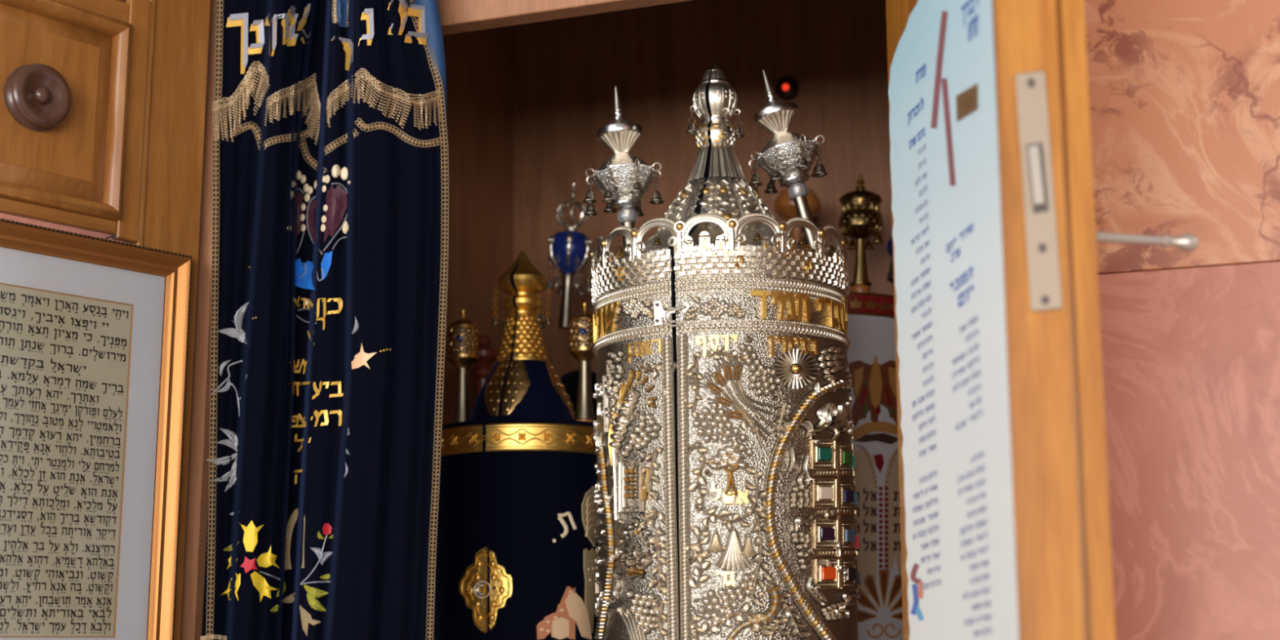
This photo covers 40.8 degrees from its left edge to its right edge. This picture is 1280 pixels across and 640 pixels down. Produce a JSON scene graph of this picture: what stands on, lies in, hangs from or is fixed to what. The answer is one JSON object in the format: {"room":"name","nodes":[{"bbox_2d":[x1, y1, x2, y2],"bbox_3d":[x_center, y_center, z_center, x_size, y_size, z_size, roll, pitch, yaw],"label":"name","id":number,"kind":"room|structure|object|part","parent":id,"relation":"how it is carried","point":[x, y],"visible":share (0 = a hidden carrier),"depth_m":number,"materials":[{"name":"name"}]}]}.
{"room":"house of worship","nodes":[
{"label":"house of worship","id":0,"kind":"room"},
{"bbox_2d":[0,0,1279,639],"bbox_3d":[-0.179,0.327,1.488,3.463,2.900,0.040,-4,-11,21],"label":"wall","id":1,"kind":"structure","parent":0,"point":[1190,357],"depth_m":1.29,"materials":[{"name":"stone"}]},
{"bbox_2d":[0,0,1199,639],"bbox_3d":[0.022,-0.025,1.618,1.030,1.240,1.069,-5,-11,23],"label":"torah ark","id":2,"kind":"object","parent":1,"relation":"attached to","point":[106,116],"visible":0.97,"depth_m":1.59,"materials":[{"name":"brown wood"}]},
{"bbox_3d":[-0.517,-0.193,1.483,0.019,0.058,0.058,-9,-14,40],"label":"knob","id":3,"kind":"part","parent":2,"relation":"part of","materials":[{"name":"brown wood"}]},
{"bbox_3d":[-0.527,-0.191,1.491,0.008,0.159,0.155,-9,-14,40],"label":"raised panel","id":4,"kind":"part","parent":2,"relation":"part of","materials":[{"name":"brown wood"}]},
{"bbox_3d":[-0.529,-0.095,1.475,0.007,0.012,0.178,-9,-14,40],"label":"rail","id":5,"kind":"part","parent":2,"relation":"part of","materials":[{"name":"brown wood"}]},
{"bbox_3d":[-0.525,-0.192,1.490,0.017,0.184,0.180,-9,-14,40],"label":"moulding","id":6,"kind":"part","parent":2,"relation":"part of","materials":[{"name":"brown wood"}]},
{"bbox_3d":[-0.529,-0.292,1.511,0.007,0.021,0.178,-9,-14,40],"label":"rail","id":7,"kind":"part","parent":2,"relation":"part of","materials":[{"name":"brown wood"}]},
{"bbox_2d":[0,217,192,639],"bbox_3d":[-0.525,0.114,1.422,0.020,0.399,0.338,-9,-14,40],"label":"picture frame","id":8,"kind":"object","parent":2,"relation":"attached to","point":[94,331],"visible":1,"depth_m":1.49,"materials":[{"name":"brown wood"}]},
{"bbox_2d":[105,233,115,239],"bbox_3d":[-0.472,-0.074,1.530,0.013,0.004,0.004,-7,-13,33],"label":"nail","id":9,"kind":"object","parent":2,"relation":"attached to","point":[113,236],"visible":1,"depth_m":1.53,"materials":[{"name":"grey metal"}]},
{"bbox_3d":[-0.535,-0.043,1.469,0.025,1.220,0.359,-9,-14,40],"label":"door","id":10,"kind":"part","parent":2,"relation":"part of","materials":[{"name":"brown wood"}]},
{"bbox_2d":[200,0,448,639],"bbox_3d":[-0.296,-0.156,1.606,0.257,1.080,0.082,-5,-12,27],"label":"curtain","id":11,"kind":"object","parent":2,"relation":"hanging from","point":[330,233],"visible":1,"depth_m":1.56,"materials":[{"name":"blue fabric"}]},
{"bbox_3d":[-0.328,-0.104,1.642,0.005,0.046,0.028,-1,-11,3],"label":"crown panel","id":12,"kind":"part","parent":11,"relation":"part of","materials":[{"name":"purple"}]},
{"bbox_3d":[-0.307,-0.043,1.610,0.013,0.045,0.076,6,-12,-27],"label":"crown","id":13,"kind":"part","parent":11,"relation":"part of","materials":[{"name":"blue fabric"}]},
{"bbox_3d":[-0.303,-0.090,1.614,0.006,0.063,0.074,4,-11,-20],"label":"crown panel","id":14,"kind":"part","parent":11,"relation":"part of","materials":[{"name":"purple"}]},
{"bbox_3d":[-0.285,-0.049,1.562,0.001,0.025,0.018,10,-15,-44],"label":"crown","id":15,"kind":"part","parent":11,"relation":"part of","materials":[{"name":"blue fabric"}]},
{"bbox_3d":[-0.278,-0.098,1.569,0.025,0.052,0.007,-3,-11,16],"label":"crown panel","id":16,"kind":"part","parent":11,"relation":"part of","materials":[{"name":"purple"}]},
{"bbox_2d":[351,344,377,369],"bbox_3d":[-0.244,0.032,1.505,0.034,0.024,0.009,-7,-13,35],"label":"star","id":17,"kind":"object","parent":11,"relation":"on","point":[363,357],"depth_m":1.50,"materials":[{"name":"beige fabric"}]},
{"bbox_3d":[-0.293,0.031,1.922,0.020,1.200,0.648,-4,-11,21],"label":"panel","id":18,"kind":"part","parent":2,"relation":"part of","materials":[{"name":"brown wood"}]},
{"bbox_2d":[470,334,497,397],"bbox_3d":[-0.178,0.063,1.951,0.035,0.093,0.035,0,-11,0],"label":"roller","id":19,"kind":"object","parent":2,"relation":"in","point":[487,354],"visible":0.64,"depth_m":1.94,"materials":[{"name":"red wood"}]},
{"bbox_3d":[-0.178,0.024,1.958,0.020,0.013,0.020,0,-10,0],"label":"finial knob","id":20,"kind":"part","parent":19,"relation":"part of","materials":[{"name":"red wood"}]},
{"bbox_2d":[435,250,599,639],"bbox_3d":[-0.121,0.265,1.761,0.186,0.684,0.183,0,-11,0],"label":"case","id":21,"kind":"object","parent":2,"relation":"on","point":[516,553],"visible":0.91,"depth_m":1.70,"materials":[{"name":"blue fabric"}]},
{"bbox_2d":[446,309,479,422],"bbox_3d":[-0.186,0.052,1.800,0.033,0.129,0.034,0,-11,0],"label":"finial","id":22,"kind":"object","parent":21,"relation":"on","point":[462,342],"visible":0.95,"depth_m":1.79,"materials":[{"name":"gold metal"}]},
{"bbox_3d":[-0.186,-0.005,1.811,0.007,0.012,0.007,-3,-11,13],"label":"knob","id":23,"kind":"part","parent":22,"relation":"part of","materials":[{"name":"gold metal"}]},
{"bbox_3d":[-0.151,0.263,1.679,0.058,0.084,0.007,-4,-11,21],"label":"clasp plate","id":24,"kind":"part","parent":21,"relation":"part of","materials":[{"name":"gold metal"}]},
{"bbox_3d":[-0.152,-0.019,1.813,0.004,0.035,0.004,-10,-15,44],"label":"chain","id":25,"kind":"part","parent":21,"relation":"part of","materials":[{"name":"gold metal"}]},
{"bbox_3d":[-0.143,-0.016,1.834,0.004,0.035,0.004,-10,-15,44],"label":"chain","id":26,"kind":"part","parent":21,"relation":"part of","materials":[{"name":"gold metal"}]},
{"bbox_3d":[-0.138,0.069,1.758,0.051,0.061,0.030,-4,-11,21],"label":"plate","id":27,"kind":"part","parent":21,"relation":"part of","materials":[{"name":"gold metal"}]},
{"bbox_3d":[-0.105,-0.024,1.794,0.004,0.035,0.004,-10,-15,44],"label":"chain","id":28,"kind":"part","parent":21,"relation":"part of","materials":[{"name":"gold metal"}]},
{"bbox_3d":[-0.105,-0.016,1.834,0.004,0.035,0.004,-10,-15,44],"label":"chain","id":29,"kind":"part","parent":21,"relation":"part of","materials":[{"name":"gold metal"}]},
{"bbox_3d":[-0.096,-0.020,1.813,0.004,0.035,0.004,-10,-15,44],"label":"chain","id":30,"kind":"part","parent":21,"relation":"part of","materials":[{"name":"gold metal"}]},
{"bbox_3d":[-0.082,0.075,1.793,0.033,0.060,0.051,0,-10,0],"label":"plate","id":31,"kind":"part","parent":21,"relation":"part of","materials":[{"name":"gold metal"}]},
{"bbox_2d":[568,302,595,422],"bbox_3d":[-0.058,0.045,1.802,0.033,0.129,0.034,0,-11,0],"label":"finial","id":32,"kind":"object","parent":21,"relation":"on","point":[581,345],"visible":0.73,"depth_m":1.79,"materials":[{"name":"gold metal"}]},
{"bbox_3d":[-0.058,-0.012,1.813,0.008,0.012,0.008,0,-10,0],"label":"knob","id":33,"kind":"part","parent":32,"relation":"part of","materials":[{"name":"gold metal"}]},
{"bbox_2d":[560,369,596,421],"bbox_3d":[-0.067,0.346,1.939,0.086,0.586,0.085,0,-11,0],"label":"mantle","id":34,"kind":"object","parent":2,"relation":"on","point":[569,380],"visible":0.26,"depth_m":1.96,"materials":[{"name":"black fabric"}]},
{"bbox_2d":[543,182,591,328],"bbox_3d":[-0.081,-0.075,1.977,0.060,0.172,0.057,0,-11,0],"label":"finial","id":35,"kind":"object","parent":34,"relation":"on","point":[569,250],"visible":0.96,"depth_m":1.96,"materials":[{"name":"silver metal"}]},
{"bbox_3d":[-0.104,-0.058,1.976,0.004,0.027,0.004,-10,-15,44],"label":"chain","id":36,"kind":"part","parent":35,"relation":"part of","materials":[{"name":"silver metal"}]},
{"bbox_3d":[-0.095,-0.061,1.955,0.004,0.027,0.004,-10,-15,44],"label":"chain","id":37,"kind":"part","parent":35,"relation":"part of","materials":[{"name":"silver metal"}]},
{"bbox_3d":[-0.078,-0.121,1.985,0.036,0.034,0.036,-4,-11,22],"label":"open crown","id":38,"kind":"part","parent":35,"relation":"part of","materials":[{"name":"silver metal"}]},
{"bbox_3d":[-0.071,-0.060,1.952,0.004,0.027,0.004,-10,-15,44],"label":"chain","id":39,"kind":"part","parent":35,"relation":"part of","materials":[{"name":"silver metal"}]},
{"bbox_3d":[-0.068,-0.053,1.992,0.004,0.027,0.004,-10,-15,44],"label":"chain","id":40,"kind":"part","parent":35,"relation":"part of","materials":[{"name":"silver metal"}]},
{"bbox_3d":[-0.058,-0.056,1.971,0.004,0.027,0.004,-10,-15,44],"label":"chain","id":41,"kind":"part","parent":35,"relation":"part of","materials":[{"name":"silver metal"}]},
{"bbox_3d":[0.261,0.056,2.060,0.951,1.200,0.015,-4,-11,21],"label":"panel","id":42,"kind":"part","parent":2,"relation":"part of","materials":[{"name":"brown wood"}]},
{"bbox_2d":[589,62,861,639],"bbox_3d":[0.078,0.159,1.597,0.250,0.834,0.246,-1,-11,6],"label":"case","id":43,"kind":"object","parent":2,"relation":"on","point":[726,498],"visible":1,"depth_m":1.51,"materials":[{"name":"silver metal"}]},
{"bbox_3d":[-0.018,-0.059,1.563,0.003,0.005,0.012,8,-13,-38],"label":"gilt cornice","id":44,"kind":"part","parent":43,"relation":"part of","materials":[{"name":"silver"}]},
{"bbox_2d":[582,84,663,253],"bbox_3d":[-0.016,-0.135,1.673,0.078,0.196,0.078,0,-11,0],"label":"finial","id":45,"kind":"object","parent":43,"relation":"in","point":[624,179],"visible":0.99,"depth_m":1.66,"materials":[{"name":"silver metal"}]},
{"bbox_3d":[-0.048,-0.132,1.658,0.006,0.016,0.006,0,-10,0],"label":"chain","id":46,"kind":"part","parent":45,"relation":"part of","materials":[{"name":"silver metal"}]},
{"bbox_3d":[-0.029,-0.134,1.639,0.004,0.022,0.004,-10,-15,44],"label":"chain","id":47,"kind":"part","parent":45,"relation":"part of","materials":[{"name":"silver metal"}]},
{"bbox_2d":[598,129,641,154],"bbox_3d":[-0.019,-0.172,1.679,0.044,0.022,0.044,0,-10,0],"label":"cup","id":48,"kind":"object","parent":45,"relation":"on","point":[619,141],"depth_m":1.67,"materials":[{"name":"silver metal"}]},
{"bbox_2d":[593,166,653,203],"bbox_3d":[-0.016,-0.128,1.671,0.059,0.033,0.059,0,-10,0],"label":"bowl","id":49,"kind":"object","parent":45,"relation":"on","point":[618,184],"depth_m":1.65,"materials":[{"name":"silver metal"}]},
{"bbox_3d":[-0.003,-0.139,1.641,0.004,0.016,0.004,-10,-15,44],"label":"chain","id":50,"kind":"part","parent":45,"relation":"part of","materials":[{"name":"silver metal"}]},
{"bbox_3d":[0.016,-0.135,1.659,0.004,0.022,0.004,-10,-15,44],"label":"chain","id":51,"kind":"part","parent":45,"relation":"part of","materials":[{"name":"silver metal"}]},
{"bbox_3d":[0.019,-0.006,1.521,0.013,0.023,0.005,-6,-12,28],"label":"hinge plate","id":52,"kind":"part","parent":43,"relation":"part of","materials":[{"name":"silver metal"}]},
{"bbox_3d":[0.040,-0.010,1.512,0.009,0.010,0.005,-3,-11,17],"label":"hinge plate","id":53,"kind":"part","parent":43,"relation":"part of","materials":[{"name":"silver metal"}]},
{"bbox_3d":[0.050,-0.195,1.657,0.005,0.013,0.005,-10,-15,44],"label":"chain","id":54,"kind":"part","parent":43,"relation":"part of","materials":[{"name":"silver metal"}]},
{"bbox_3d":[0.095,-0.192,1.656,0.005,0.013,0.005,-10,-15,44],"label":"chain","id":55,"kind":"part","parent":43,"relation":"part of","materials":[{"name":"silver metal"}]},
{"bbox_2d":[748,69,827,248],"bbox_3d":[0.144,-0.142,1.674,0.078,0.213,0.078,0,-11,0],"label":"finial","id":56,"kind":"object","parent":43,"relation":"in","point":[788,157],"visible":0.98,"depth_m":1.66,"materials":[{"name":"silver metal"}]},
{"bbox_3d":[0.112,-0.148,1.661,0.004,0.016,0.004,-10,-15,44],"label":"chain","id":57,"kind":"part","parent":56,"relation":"part of","materials":[{"name":"silver metal"}]},
{"bbox_3d":[0.130,-0.153,1.643,0.004,0.022,0.004,-10,-15,44],"label":"chain","id":58,"kind":"part","parent":56,"relation":"part of","materials":[{"name":"silver metal"}]},
{"bbox_2d":[755,108,797,134],"bbox_3d":[0.134,-0.192,1.683,0.042,0.025,0.044,0,-10,0],"label":"cup","id":59,"kind":"object","parent":56,"relation":"on","point":[775,121],"depth_m":1.67,"materials":[{"name":"silver metal"}]},
{"bbox_2d":[757,142,816,179],"bbox_3d":[0.143,-0.152,1.676,0.058,0.037,0.060,0,-10,0],"label":"bowl","id":60,"kind":"object","parent":56,"relation":"on","point":[780,160],"depth_m":1.66,"materials":[{"name":"silver metal"}]},
{"bbox_3d":[0.156,-0.163,1.645,0.004,0.016,0.004,-10,-15,44],"label":"chain","id":61,"kind":"part","parent":56,"relation":"part of","materials":[{"name":"silver metal"}]},
{"bbox_3d":[0.174,-0.161,1.664,0.004,0.022,0.004,-10,-15,44],"label":"chain","id":62,"kind":"part","parent":56,"relation":"part of","materials":[{"name":"silver metal"}]},
{"bbox_3d":[0.145,-0.079,1.547,0.004,0.010,0.004,10,-15,-44],"label":"chain","id":63,"kind":"part","parent":43,"relation":"part of","materials":[{"name":"silver metal"}]},
{"bbox_3d":[0.149,-0.066,1.545,0.012,0.005,0.003,8,-13,-38],"label":"gilt cornice","id":64,"kind":"part","parent":43,"relation":"part of","materials":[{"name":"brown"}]},
{"bbox_3d":[0.176,-0.073,1.580,0.004,0.010,0.004,-10,-15,44],"label":"chain","id":65,"kind":"part","parent":43,"relation":"part of","materials":[{"name":"silver metal"}]},
{"bbox_2d":[774,76,799,101],"bbox_3d":[0.182,-0.289,2.139,0.030,0.030,0.014,-4,-11,21],"label":"lamp","id":66,"kind":"object","parent":2,"relation":"attached to","point":[793,91],"visible":1,"depth_m":2.14,"materials":[{"name":"red glass"}]},
{"bbox_3d":[0.181,-0.289,2.137,0.008,0.008,0.008,0,-10,0],"label":"bulb","id":67,"kind":"part","parent":66,"relation":"part of","materials":[{"name":"red glass"}]},
{"bbox_2d":[846,291,903,639],"bbox_3d":[0.206,0.305,1.876,0.234,0.648,0.224,0,-11,0],"label":"scroll","id":68,"kind":"object","parent":2,"relation":"on","point":[871,353],"visible":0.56,"depth_m":1.80,"materials":[{"name":"grey"}]},
{"bbox_2d":[773,187,822,241],"bbox_3d":[0.186,-0.106,2.023,0.057,0.101,0.057,0,-11,0],"label":"roller","id":69,"kind":"object","parent":68,"relation":"on","point":[784,207],"visible":0.44,"depth_m":2.01,"materials":[{"name":"brown wood"}]},
{"bbox_3d":[0.184,-0.087,2.020,0.022,0.063,0.022,0,-10,0],"label":"handle","id":70,"kind":"part","parent":69,"relation":"part of","materials":[{"name":"brown wood"}]},
{"bbox_2d":[838,173,884,293],"bbox_3d":[0.247,-0.095,1.936,0.053,0.143,0.052,0,-11,0],"label":"finial","id":71,"kind":"object","parent":68,"relation":"on","point":[860,219],"visible":0.94,"depth_m":1.92,"materials":[{"name":"gold metal"}]},
{"bbox_3d":[0.247,-0.067,1.929,0.018,0.051,0.018,0,-10,0],"label":"stem","id":72,"kind":"part","parent":71,"relation":"part of","materials":[{"name":"gold metal"}]},
{"bbox_3d":[0.250,-0.155,1.946,0.012,0.020,0.012,0,-10,0],"label":"knob","id":73,"kind":"part","parent":71,"relation":"part of","materials":[{"name":"gold metal"}]},
{"bbox_2d":[848,360,897,426],"bbox_3d":[0.252,0.079,1.818,0.068,0.075,0.005,4,-11,-22],"label":"print","id":74,"kind":"object","parent":68,"relation":"on","point":[873,388],"depth_m":1.81,"materials":[{"name":"brown"}]},
{"bbox_2d":[852,421,897,440],"bbox_3d":[0.251,0.117,1.810,0.062,0.021,0.004,4,-11,-23],"label":"print","id":75,"kind":"object","parent":68,"relation":"on","point":[862,430],"depth_m":1.81,"materials":[{"name":"gold fabric"}]},
{"bbox_2d":[854,433,897,444],"bbox_3d":[0.251,0.124,1.808,0.058,0.011,0.004,4,-11,-23],"label":"print","id":76,"kind":"object","parent":68,"relation":"on","point":[860,438],"depth_m":1.81,"materials":[{"name":"brown"}]},
{"bbox_2d":[853,444,902,595],"bbox_3d":[0.252,0.210,1.799,0.067,0.163,0.032,0,-10,0],"label":"print","id":77,"kind":"object","parent":68,"relation":"on","point":[878,557],"depth_m":1.79,"materials":[{"name":"white"}]},
{"bbox_2d":[856,568,902,638],"bbox_3d":[0.254,0.295,1.789,0.079,0.071,0.045,0,-10,0],"label":"print","id":78,"kind":"object","parent":68,"relation":"attached to","point":[880,609],"depth_m":1.78,"materials":[{"name":"white fabric"}]},
{"bbox_2d":[885,236,893,284],"bbox_3d":[0.297,-0.066,1.975,0.028,0.083,0.028,0,-11,0],"label":"finial","id":79,"kind":"object","parent":68,"relation":"on","point":[889,244],"visible":0.19,"depth_m":1.97,"materials":[{"name":"blue ceramic"}]},
{"bbox_3d":[0.297,-0.089,1.979,0.028,0.037,0.028,0,-10,0],"label":"enamel knob","id":80,"kind":"part","parent":79,"relation":"part of","materials":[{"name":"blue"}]},
{"bbox_2d":[888,0,1018,639],"bbox_3d":[0.204,0.010,1.161,0.005,0.519,0.308,1,-11,-3],"label":"poster","id":81,"kind":"object","parent":2,"relation":"attached to","point":[961,564],"visible":1,"depth_m":1.14,"materials":[{"name":"paper"}]},
{"bbox_3d":[0.197,0.201,1.238,0.001,0.022,0.026,1,-11,-4],"label":"emblem arm","id":82,"kind":"part","parent":81,"relation":"part of","materials":[{"name":"blue paper"}]},
{"bbox_3d":[0.198,0.182,1.234,0.001,0.016,0.035,1,-11,-4],"label":"emblem arm","id":83,"kind":"part","parent":81,"relation":"part of","materials":[{"name":"red paper"}]},
{"bbox_3d":[0.198,0.209,1.222,0.001,0.010,0.028,1,-11,-4],"label":"emblem arm","id":84,"kind":"part","parent":81,"relation":"part of","materials":[{"name":"blue paper"}]},
{"bbox_3d":[0.199,0.192,1.220,0.001,0.012,0.019,1,-11,-4],"label":"emblem arm","id":85,"kind":"part","parent":81,"relation":"part of","materials":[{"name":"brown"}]},
{"bbox_2d":[955,83,977,121],"bbox_3d":[0.210,-0.140,1.106,0.001,0.026,0.056,1,-11,-3],"label":"picture","id":86,"kind":"object","parent":81,"relation":"on","point":[966,94],"depth_m":1.11,"materials":[{"name":"brown"}]},
{"bbox_3d":[0.237,-0.092,1.207,0.056,1.220,0.340,0,-11,-2],"label":"door","id":87,"kind":"part","parent":2,"relation":"part of","materials":[{"name":"brown wood"}]},
{"bbox_3d":[0.239,-0.078,1.031,0.023,0.150,0.001,0,-11,-2],"label":"lock plate","id":88,"kind":"part","parent":2,"relation":"part of","materials":[{"name":"silver metal"}]},
{"bbox_3d":[0.315,-0.049,1.072,0.068,0.012,0.012,2,-11,-9],"label":"handle","id":89,"kind":"part","parent":2,"relation":"part of","materials":[{"name":"silver metal"}]}
]}

